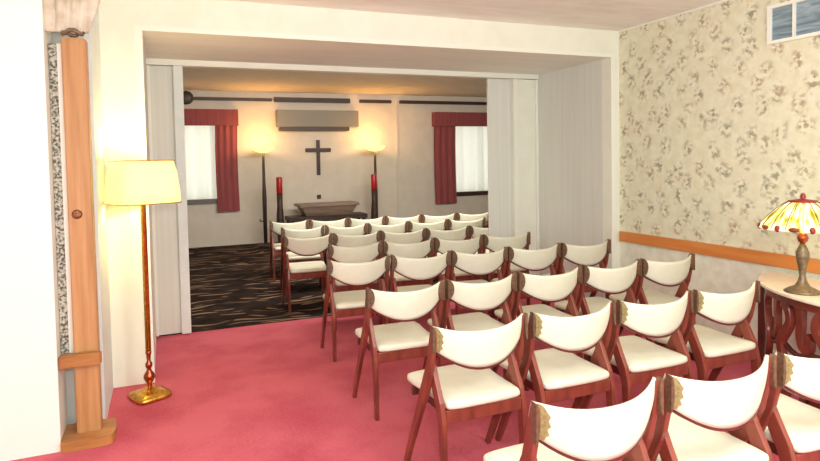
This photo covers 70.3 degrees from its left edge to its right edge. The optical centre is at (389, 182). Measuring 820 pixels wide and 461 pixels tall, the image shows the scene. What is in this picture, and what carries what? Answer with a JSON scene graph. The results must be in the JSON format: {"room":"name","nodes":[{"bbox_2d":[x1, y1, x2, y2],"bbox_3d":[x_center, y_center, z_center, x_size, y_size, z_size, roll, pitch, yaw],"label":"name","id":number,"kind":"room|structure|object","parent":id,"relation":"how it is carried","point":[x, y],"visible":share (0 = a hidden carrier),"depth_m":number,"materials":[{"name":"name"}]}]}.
{"room":"funeral home chapel","nodes":[
{"label":"funeral home chapel","id":0,"kind":"room"},
{"bbox_2d":[0,0,66,460],"bbox_3d":[-3.072,0.133,2.711,2.645,2.710,0.240,-2,2,-21],"label":"wall","id":1,"kind":"structure","parent":0,"point":[33,405],"depth_m":3.05,"materials":[{"name":"white paint"}]},
{"bbox_2d":[51,7,112,424],"bbox_3d":[-1.947,0.074,3.639,0.260,2.710,0.590,-2,2,-21],"label":"wall","id":2,"kind":"structure","parent":0,"point":[92,38],"depth_m":3.53,"materials":[{"name":"white paint"}]},
{"bbox_2d":[143,40,155,362],"bbox_3d":[-1.993,0.110,4.681,0.120,2.560,1.140,-2,2,-21],"label":"wall","id":3,"kind":"structure","parent":0,"point":[144,53],"depth_m":4.58,"materials":[{"name":"white paint"}]},
{"bbox_2d":[146,65,190,335],"bbox_3d":[-1.966,0.163,5.187,0.295,2.395,0.080,-2,2,-21],"label":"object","id":4,"kind":"structure","parent":3,"relation":"in","point":[164,83],"depth_m":5.18,"materials":[{"name":"white"}]},
{"bbox_2d":[182,67,487,96],"bbox_3d":[-0.148,-1.745,9.012,10.800,0.100,5.680,-2,2,-21],"label":"ceiling","id":5,"kind":"structure","parent":0,"point":[206,79],"depth_m":10.05,"materials":[{"name":"beige paint"}]},
{"bbox_2d":[183,90,487,247],"bbox_3d":[-1.135,-0.336,11.665,10.800,2.880,0.100,-2,2,-21],"label":"wall","id":6,"kind":"structure","parent":0,"point":[346,171],"depth_m":11.58,"materials":[{"name":"beige paint"}]},
{"bbox_2d":[187,199,216,204],"bbox_3d":[-3.859,-0.346,10.565,1.510,1.505,0.100,-2,2,-21],"label":"window sill","id":7,"kind":"structure","parent":6,"relation":"in","point":[197,201],"depth_m":10.69,"materials":[{"name":"grey"}]},
{"bbox_2d":[184,109,239,211],"bbox_3d":[-3.797,-0.382,10.490,2.108,1.890,0.137,-2,2,-21],"label":"window curtain","id":8,"kind":"object","parent":6,"relation":"attached to","point":[211,155],"visible":0.41,"depth_m":10.72,"materials":[{"name":"red fabric"}]},
{"bbox_2d":[215,126,239,211],"bbox_3d":[-3.019,-0.344,10.797,0.417,1.760,0.026,-2,2,-21],"label":"drape","id":9,"kind":"object","parent":8,"relation":"hanging from","point":[226,156],"depth_m":10.79,"materials":[{"name":"red fabric"}]},
{"bbox_2d":[183,91,271,104],"bbox_3d":[-3.024,-1.563,10.780,1.680,0.252,0.098,-2,2,-21],"label":"pole","id":10,"kind":"object","parent":6,"relation":"attached to","point":[188,96],"visible":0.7,"depth_m":10.69,"materials":[{"name":"brown wood"}]},
{"bbox_2d":[274,97,349,102],"bbox_3d":[-1.510,-1.614,11.382,1.520,0.090,0.079,-2,2,-21],"label":"pole","id":11,"kind":"object","parent":6,"relation":"attached to","point":[276,99],"visible":1,"depth_m":11.35,"materials":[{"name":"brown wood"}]},
{"bbox_2d":[275,110,358,130],"bbox_3d":[-1.407,-1.213,11.375,1.620,0.395,0.188,-2,2,-21],"label":"air conditioner","id":12,"kind":"object","parent":6,"relation":"attached to","point":[286,120],"visible":1,"depth_m":11.27,"materials":[{"name":"brown"}]},
{"bbox_2d":[278,127,348,130],"bbox_3d":[-1.473,-1.050,11.365,1.380,0.073,0.168,-2,2,-21],"label":"outlet","id":13,"kind":"object","parent":12,"relation":"attached to","point":[280,128],"depth_m":11.27,"materials":[{"name":"grey"}]},
{"bbox_2d":[305,140,330,174],"bbox_3d":[-1.411,-0.498,11.475,0.510,0.690,0.040,-2,2,-21],"label":"wall cross","id":14,"kind":"object","parent":6,"relation":"attached to","point":[317,149],"visible":1,"depth_m":11.46,"materials":[{"name":"brown wood"}]},
{"bbox_2d":[359,99,391,102],"bbox_3d":[-0.296,-1.657,11.857,0.690,0.064,0.079,-2,2,-21],"label":"pole","id":15,"kind":"object","parent":6,"relation":"attached to","point":[360,100],"visible":1,"depth_m":11.82,"materials":[{"name":"brown wood"}]},
{"bbox_2d":[395,100,398,217],"bbox_3d":[0.155,-0.329,12.102,0.030,2.780,0.030,-2,2,-21],"label":"trim","id":16,"kind":"structure","parent":6,"relation":"attached to","point":[395,100],"depth_m":12.08,"materials":[{"name":"beige paint"}]},
{"bbox_2d":[399,100,486,104],"bbox_3d":[1.580,-1.723,12.591,2.980,0.064,0.079,-2,2,-21],"label":"pole","id":17,"kind":"object","parent":6,"relation":"attached to","point":[400,101],"visible":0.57,"depth_m":12.37,"materials":[{"name":"brown wood"}]},
{"bbox_2d":[432,112,487,203],"bbox_3d":[2.034,-0.560,12.771,2.380,1.945,0.137,-2,2,-21],"label":"window curtain","id":18,"kind":"object","parent":6,"relation":"attached to","point":[460,138],"visible":0.48,"depth_m":12.56,"materials":[{"name":"fabric"}]},
{"bbox_2d":[434,126,456,203],"bbox_3d":[1.184,-0.465,12.441,0.528,1.815,0.026,-2,2,-21],"label":"drape","id":19,"kind":"object","parent":18,"relation":"hanging from","point":[445,137],"depth_m":12.44,"materials":[{"name":"red fabric"}]},
{"bbox_2d":[457,191,487,195],"bbox_3d":[1.992,-0.518,12.854,1.580,1.575,0.100,-2,2,-21],"label":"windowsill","id":20,"kind":"structure","parent":6,"relation":"in","point":[469,193],"depth_m":12.75,"materials":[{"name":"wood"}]},
{"bbox_2d":[99,0,619,387],"bbox_3d":[-1.536,0.045,4.181,8.180,2.710,0.120,-2,2,-21],"label":"wall","id":21,"kind":"structure","parent":0,"point":[117,18],"depth_m":4.21,"materials":[{"name":"white paint"}]},
{"bbox_2d":[134,25,615,382],"bbox_3d":[0.211,0.094,4.800,4.170,2.495,0.006,-2,2,-21],"label":"trim","id":22,"kind":"structure","parent":21,"relation":"attached to","point":[138,29],"depth_m":4.38,"materials":[{"name":"white"}]},
{"bbox_2d":[143,34,600,74],"bbox_3d":[-0.065,-1.187,5.397,4.075,0.100,1.140,-2,2,-21],"label":"ceiling","id":23,"kind":"structure","parent":0,"point":[156,46],"depth_m":5.16,"materials":[{"name":"white paint"}]},
{"bbox_2d":[11,242,798,460],"bbox_3d":[0.398,1.365,5.425,12.600,0.100,12.730,-2,2,-21],"label":"floor","id":24,"kind":"structure","parent":0,"point":[270,391],"depth_m":3.89,"materials":[{"name":"red carpet"}]},
{"bbox_2d":[48,37,116,453],"bbox_3d":[-1.703,0.326,3.227,0.263,2.230,0.250,-2,2,-21],"label":"divider","id":25,"kind":"object","parent":24,"relation":"on","point":[67,60],"visible":1,"depth_m":3.19,"materials":[{"name":"brown wood"}]},
{"bbox_2d":[104,160,181,405],"bbox_3d":[-1.602,0.635,3.818,0.407,1.563,0.407,1,3,45],"label":"floor lamp","id":26,"kind":"object","parent":24,"relation":"on","point":[141,183],"visible":1,"depth_m":3.70,"materials":[{"name":"gold metal"}]},
{"bbox_2d":[251,147,273,246],"bbox_3d":[-2.309,0.255,10.708,0.418,1.820,0.418,-2,2,-21],"label":"lamp","id":27,"kind":"object","parent":24,"relation":"on","point":[262,150],"visible":0.98,"depth_m":10.68,"materials":[{"name":"grey metal"}]},
{"bbox_2d":[276,177,283,242],"bbox_3d":[-1.982,0.532,10.501,0.260,1.270,0.256,-2,2,-21],"label":"candle stand","id":28,"kind":"object","parent":24,"relation":"on","point":[280,215],"visible":0.75,"depth_m":10.45,"materials":[{"name":"brown wood"}]},
{"bbox_2d":[269,219,308,281],"bbox_3d":[-1.337,0.871,7.716,0.506,0.790,0.464,-2,2,-14],"label":"folding chair","id":29,"kind":"object","parent":24,"relation":"on","point":[275,227],"visible":0.59,"depth_m":7.49,"materials":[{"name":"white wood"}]},
{"bbox_2d":[280,225,324,294],"bbox_3d":[-1.053,0.895,6.954,0.506,0.790,0.464,-2,2,-16],"label":"folding chair","id":30,"kind":"object","parent":24,"relation":"on","point":[320,231],"visible":0.57,"depth_m":6.76,"materials":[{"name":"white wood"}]},
{"bbox_2d":[282,233,332,312],"bbox_3d":[-0.882,0.921,6.167,0.506,0.790,0.464,-2,2,-17],"label":"folding chair","id":31,"kind":"object","parent":24,"relation":"on","point":[311,246],"visible":0.88,"depth_m":5.96,"materials":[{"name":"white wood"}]},
{"bbox_2d":[285,201,367,222],"bbox_3d":[-1.186,0.755,10.986,1.500,0.755,0.530,-2,2,-21],"label":"altar","id":32,"kind":"object","parent":24,"relation":"on","point":[315,211],"visible":0.9,"depth_m":10.80,"materials":[{"name":"brown wood"}]},
{"bbox_2d":[309,217,347,278],"bbox_3d":[-0.838,0.856,7.843,0.506,0.790,0.464,-2,2,-13],"label":"folding chair","id":33,"kind":"object","parent":24,"relation":"on","point":[343,223],"visible":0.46,"depth_m":7.61,"materials":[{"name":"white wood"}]},
{"bbox_2d":[324,223,366,284],"bbox_3d":[-0.553,0.879,7.093,0.506,0.790,0.464,-2,2,-15],"label":"folding chair","id":34,"kind":"object","parent":24,"relation":"on","point":[360,230],"visible":0.32,"depth_m":6.87,"materials":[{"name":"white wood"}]},
{"bbox_2d":[320,255,389,361],"bbox_3d":[-0.286,0.966,4.687,0.506,0.790,0.464,-2,2,-18],"label":"folding chair","id":35,"kind":"object","parent":24,"relation":"on","point":[345,303],"visible":0.86,"depth_m":4.48,"materials":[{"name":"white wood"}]},
{"bbox_2d":[328,241,382,329],"bbox_3d":[-0.355,0.936,5.515,0.506,0.790,0.464,-2,2,-17],"label":"folding chair","id":36,"kind":"object","parent":24,"relation":"on","point":[369,253],"visible":0.59,"depth_m":5.29,"materials":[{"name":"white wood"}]},
{"bbox_2d":[332,230,380,261],"bbox_3d":[-0.385,0.906,6.313,0.506,0.790,0.464,-2,2,-16],"label":"folding chair","id":37,"kind":"object","parent":24,"relation":"on","point":[338,240],"visible":0.32,"depth_m":6.08,"materials":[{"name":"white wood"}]},
{"bbox_2d":[348,216,384,226],"bbox_3d":[-0.342,0.841,7.969,0.506,0.790,0.464,-2,2,-13],"label":"folding chair","id":38,"kind":"object","parent":24,"relation":"on","point":[379,221],"visible":0.3,"depth_m":7.73,"materials":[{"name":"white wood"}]},
{"bbox_2d":[371,174,377,218],"bbox_3d":[-0.297,0.472,11.159,0.260,1.270,0.256,-2,2,-21],"label":"candle stand","id":39,"kind":"object","parent":24,"relation":"on","point":[374,208],"visible":0.68,"depth_m":11.11,"materials":[{"name":"brown wood"}]},
{"bbox_2d":[364,146,384,205],"bbox_3d":[-0.279,0.183,11.501,0.418,1.820,0.418,-2,2,-21],"label":"lamp","id":40,"kind":"object","parent":24,"relation":"on","point":[370,148],"visible":0.44,"depth_m":11.43,"materials":[{"name":"grey metal"}]},
{"bbox_2d":[367,221,407,234],"bbox_3d":[-0.060,0.864,7.230,0.506,0.790,0.464,-2,2,-16],"label":"folding chair","id":41,"kind":"object","parent":24,"relation":"on","point":[403,227],"visible":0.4,"depth_m":7.00,"materials":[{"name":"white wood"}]},
{"bbox_2d":[352,279,444,420],"bbox_3d":[0.047,0.998,3.680,0.506,0.790,0.464,-2,2,-21],"label":"folding chair","id":42,"kind":"object","parent":24,"relation":"on","point":[405,339],"visible":0.9,"depth_m":3.49,"materials":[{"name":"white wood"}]},
{"bbox_2d":[380,228,425,261],"bbox_3d":[0.108,0.890,6.459,0.506,0.790,0.464,-2,2,-16],"label":"folding chair","id":43,"kind":"object","parent":24,"relation":"on","point":[419,236],"visible":0.41,"depth_m":6.23,"materials":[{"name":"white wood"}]},
{"bbox_2d":[385,214,421,224],"bbox_3d":[0.153,0.826,8.095,0.506,0.790,0.464,-2,2,-14],"label":"folding chair","id":44,"kind":"object","parent":24,"relation":"on","point":[417,219],"visible":0.24,"depth_m":7.86,"materials":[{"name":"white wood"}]},
{"bbox_2d":[375,237,433,323],"bbox_3d":[0.139,0.920,5.662,0.506,0.790,0.464,-2,2,-16],"label":"folding chair","id":45,"kind":"object","parent":24,"relation":"on","point":[422,249],"visible":0.45,"depth_m":5.44,"materials":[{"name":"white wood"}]},
{"bbox_2d":[383,251,450,323],"bbox_3d":[0.212,0.950,4.843,0.506,0.790,0.464,-2,2,-16],"label":"folding chair","id":46,"kind":"object","parent":24,"relation":"on","point":[417,269],"visible":0.59,"depth_m":4.63,"materials":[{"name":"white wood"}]},
{"bbox_2d":[408,219,447,252],"bbox_3d":[0.435,0.849,7.368,0.506,0.790,0.464,-2,2,-16],"label":"folding chair","id":47,"kind":"object","parent":24,"relation":"on","point":[443,225],"visible":0.34,"depth_m":7.14,"materials":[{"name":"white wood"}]},
{"bbox_2d":[421,212,456,222],"bbox_3d":[0.646,0.811,8.220,0.506,0.790,0.464,-2,2,-15],"label":"folding chair","id":48,"kind":"object","parent":24,"relation":"on","point":[425,219],"visible":0.23,"depth_m":7.98,"materials":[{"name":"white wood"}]},
{"bbox_2d":[425,225,468,257],"bbox_3d":[0.601,0.875,6.604,0.506,0.790,0.464,-2,2,-16],"label":"folding chair","id":49,"kind":"object","parent":24,"relation":"on","point":[460,234],"visible":0.41,"depth_m":6.38,"materials":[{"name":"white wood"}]},
{"bbox_2d":[433,234,482,312],"bbox_3d":[0.628,0.905,5.808,0.506,0.790,0.464,-2,2,-18],"label":"folding chair","id":50,"kind":"object","parent":24,"relation":"on","point":[471,246],"visible":0.53,"depth_m":5.59,"materials":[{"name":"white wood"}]},
{"bbox_2d":[404,312,527,460],"bbox_3d":[0.365,1.023,2.871,0.506,0.790,0.464,-2,2,-22],"label":"folding chair","id":51,"kind":"object","parent":24,"relation":"on","point":[467,389],"visible":0.99,"depth_m":2.70,"materials":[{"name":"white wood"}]},
{"bbox_2d":[447,217,485,278],"bbox_3d":[0.932,0.833,7.507,0.506,0.790,0.464,-2,2,-15],"label":"folding chair","id":52,"kind":"object","parent":24,"relation":"on","point":[481,223],"visible":0.34,"depth_m":7.27,"materials":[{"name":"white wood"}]},
{"bbox_2d":[428,272,516,369],"bbox_3d":[0.534,0.981,3.874,0.506,0.790,0.464,-2,2,-22],"label":"folding chair","id":53,"kind":"object","parent":24,"relation":"on","point":[480,297],"visible":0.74,"depth_m":3.68,"materials":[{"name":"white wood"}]},
{"bbox_2d":[456,212,488,238],"bbox_3d":[1.144,0.797,8.346,0.506,0.790,0.464,-2,2,-14],"label":"folding chair","id":54,"kind":"object","parent":24,"relation":"on","point":[460,217],"visible":0.26,"depth_m":8.11,"materials":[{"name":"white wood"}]},
{"bbox_2d":[449,246,507,317],"bbox_3d":[0.705,0.934,4.997,0.506,0.790,0.464,-2,2,-17],"label":"folding chair","id":55,"kind":"object","parent":24,"relation":"on","point":[487,263],"visible":0.54,"depth_m":4.78,"materials":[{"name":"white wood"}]},
{"bbox_2d":[468,225,488,253],"bbox_3d":[1.093,0.859,6.750,0.506,0.790,0.464,-2,2,-16],"label":"folding chair","id":56,"kind":"object","parent":24,"relation":"on","point":[474,232],"visible":0.21,"depth_m":6.50,"materials":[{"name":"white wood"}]},
{"bbox_2d":[482,232,530,313],"bbox_3d":[1.127,0.889,5.957,0.506,0.790,0.464,-2,2,-16],"label":"folding chair","id":57,"kind":"object","parent":24,"relation":"on","point":[494,244],"visible":0.49,"depth_m":5.73,"materials":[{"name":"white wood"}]},
{"bbox_2d":[492,243,560,319],"bbox_3d":[1.196,0.919,5.150,0.506,0.790,0.464,-2,2,-18],"label":"folding chair","id":58,"kind":"object","parent":24,"relation":"on","point":[541,259],"visible":0.54,"depth_m":4.93,"materials":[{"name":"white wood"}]},
{"bbox_2d":[492,265,582,390],"bbox_3d":[1.025,0.964,4.071,0.506,0.790,0.464,-2,2,-21],"label":"folding chair","id":59,"kind":"object","parent":24,"relation":"on","point":[550,288],"visible":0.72,"depth_m":3.87,"materials":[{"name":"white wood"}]},
{"bbox_2d":[495,300,615,441],"bbox_3d":[0.865,1.005,3.072,0.506,0.790,0.464,-2,2,-22],"label":"folding chair","id":60,"kind":"object","parent":24,"relation":"on","point":[554,374],"visible":0.84,"depth_m":2.89,"materials":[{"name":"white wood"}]},
{"bbox_2d":[483,376,663,460],"bbox_3d":[0.621,1.050,2.034,0.506,0.790,0.464,-2,2,-21],"label":"folding chair","id":61,"kind":"object","parent":24,"relation":"on","point":[625,430],"visible":1,"depth_m":1.81,"materials":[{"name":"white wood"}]},
{"bbox_2d":[542,239,610,305],"bbox_3d":[1.687,0.903,5.304,0.506,0.790,0.464,-2,2,-18],"label":"folding chair","id":62,"kind":"object","parent":24,"relation":"on","point":[593,255],"visible":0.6,"depth_m":5.09,"materials":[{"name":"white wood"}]},
{"bbox_2d":[554,259,641,337],"bbox_3d":[1.514,0.946,4.266,0.506,0.790,0.464,-2,2,-21],"label":"folding chair","id":63,"kind":"object","parent":24,"relation":"on","point":[613,280],"visible":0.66,"depth_m":4.06,"materials":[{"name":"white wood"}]},
{"bbox_2d":[580,290,692,408],"bbox_3d":[1.365,0.987,3.272,0.506,0.790,0.464,-2,2,-21],"label":"folding chair","id":64,"kind":"object","parent":24,"relation":"on","point":[635,359],"visible":0.84,"depth_m":3.08,"materials":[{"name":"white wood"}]},
{"bbox_2d":[609,253,695,342],"bbox_3d":[2.001,0.929,4.461,0.506,0.790,0.464,-2,2,-22],"label":"folding chair","id":65,"kind":"object","parent":24,"relation":"on","point":[669,274],"visible":0.59,"depth_m":4.26,"materials":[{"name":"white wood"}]},
{"bbox_2d":[647,280,760,380],"bbox_3d":[1.860,0.970,3.471,0.506,0.790,0.464,-2,2,-22],"label":"folding chair","id":66,"kind":"object","parent":24,"relation":"on","point":[709,348],"visible":0.84,"depth_m":3.27,"materials":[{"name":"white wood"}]},
{"bbox_2d":[647,354,776,460],"bbox_3d":[1.129,1.032,2.233,0.506,0.790,0.464,-2,2,-21],"label":"folding chair","id":67,"kind":"object","parent":24,"relation":"on","point":[696,420],"visible":0.8,"depth_m":2.04,"materials":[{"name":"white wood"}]},
{"bbox_2d":[728,352,819,460],"bbox_3d":[1.633,1.014,2.430,0.506,0.790,0.464,-2,2,-22],"label":"folding chair","id":68,"kind":"object","parent":24,"relation":"on","point":[790,426],"visible":0.73,"depth_m":2.20,"materials":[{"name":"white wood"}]},
{"bbox_2d":[757,271,819,396],"bbox_3d":[2.763,1.013,3.231,0.670,0.694,1.800,-2,2,-21],"label":"console table","id":69,"kind":"object","parent":24,"relation":"on","point":[771,330],"visible":0.76,"depth_m":3.59,"materials":[{"name":"wood"}]},
{"bbox_2d":[757,193,819,295],"bbox_3d":[2.480,0.361,3.498,0.467,0.600,0.467,-2,2,-21],"label":"table lamp","id":70,"kind":"object","parent":69,"relation":"on","point":[802,215],"visible":1,"depth_m":3.44,"materials":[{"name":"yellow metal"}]},
{"bbox_2d":[226,0,722,30],"bbox_3d":[-0.468,-1.273,1.330,8.180,0.100,5.890,-2,2,-21],"label":"ceiling","id":71,"kind":"structure","parent":0,"point":[610,15],"depth_m":4.62,"materials":[{"name":"white paint"}]},
{"bbox_2d":[43,0,99,37],"bbox_3d":[-1.724,-1.030,3.177,0.300,0.479,0.157,-2,2,-21],"label":"swag","id":72,"kind":"object","parent":71,"relation":"hanging from","point":[68,17],"visible":0.98,"depth_m":3.13,"materials":[{"name":"beige fabric"}]},
{"bbox_2d":[537,60,602,297],"bbox_3d":[1.912,-0.027,6.208,0.120,2.560,1.140,-2,2,-21],"label":"wall","id":73,"kind":"structure","parent":0,"point":[570,98],"depth_m":6.08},
{"bbox_2d":[146,58,538,79],"bbox_3d":[-0.241,-1.126,5.851,4.075,0.050,0.090,-2,2,-21],"label":"trim","id":74,"kind":"structure","parent":73,"relation":"attached to","point":[152,62],"depth_m":5.68,"materials":[{"name":"white paint"}]},
{"bbox_2d":[487,79,539,281],"bbox_3d":[1.394,0.043,6.522,0.620,2.395,0.100,-2,2,-21],"label":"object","id":75,"kind":"structure","parent":73,"relation":"in","point":[512,104],"depth_m":6.50,"materials":[{"name":"white fabric"}]},
{"bbox_2d":[619,0,819,355],"bbox_3d":[3.321,-0.002,2.855,0.100,2.710,5.890,-2,2,-21],"label":"wall","id":76,"kind":"structure","parent":0,"point":[719,125],"depth_m":4.59,"materials":[{"name":"paper"}]},
{"bbox_2d":[618,0,729,32],"bbox_3d":[3.241,-1.348,2.782,0.012,0.012,5.890,-2,2,-21],"label":"trim","id":77,"kind":"structure","parent":76,"relation":"attached to","point":[723,0],"depth_m":4.90,"materials":[{"name":"white"}]},
{"bbox_2d":[620,231,819,273],"bbox_3d":[3.278,0.592,2.845,0.025,0.095,5.870,-2,2,-21],"label":"trim","id":78,"kind":"structure","parent":76,"relation":"attached to","point":[734,253],"depth_m":4.55,"materials":[{"name":"orange wood"}]},
{"bbox_2d":[767,0,819,44],"bbox_3d":[2.869,-1.108,3.732,0.030,0.270,0.915,-2,2,-21],"label":"window","id":79,"kind":"structure","parent":76,"relation":"in","point":[791,20],"depth_m":3.98,"materials":[{"name":"white"}]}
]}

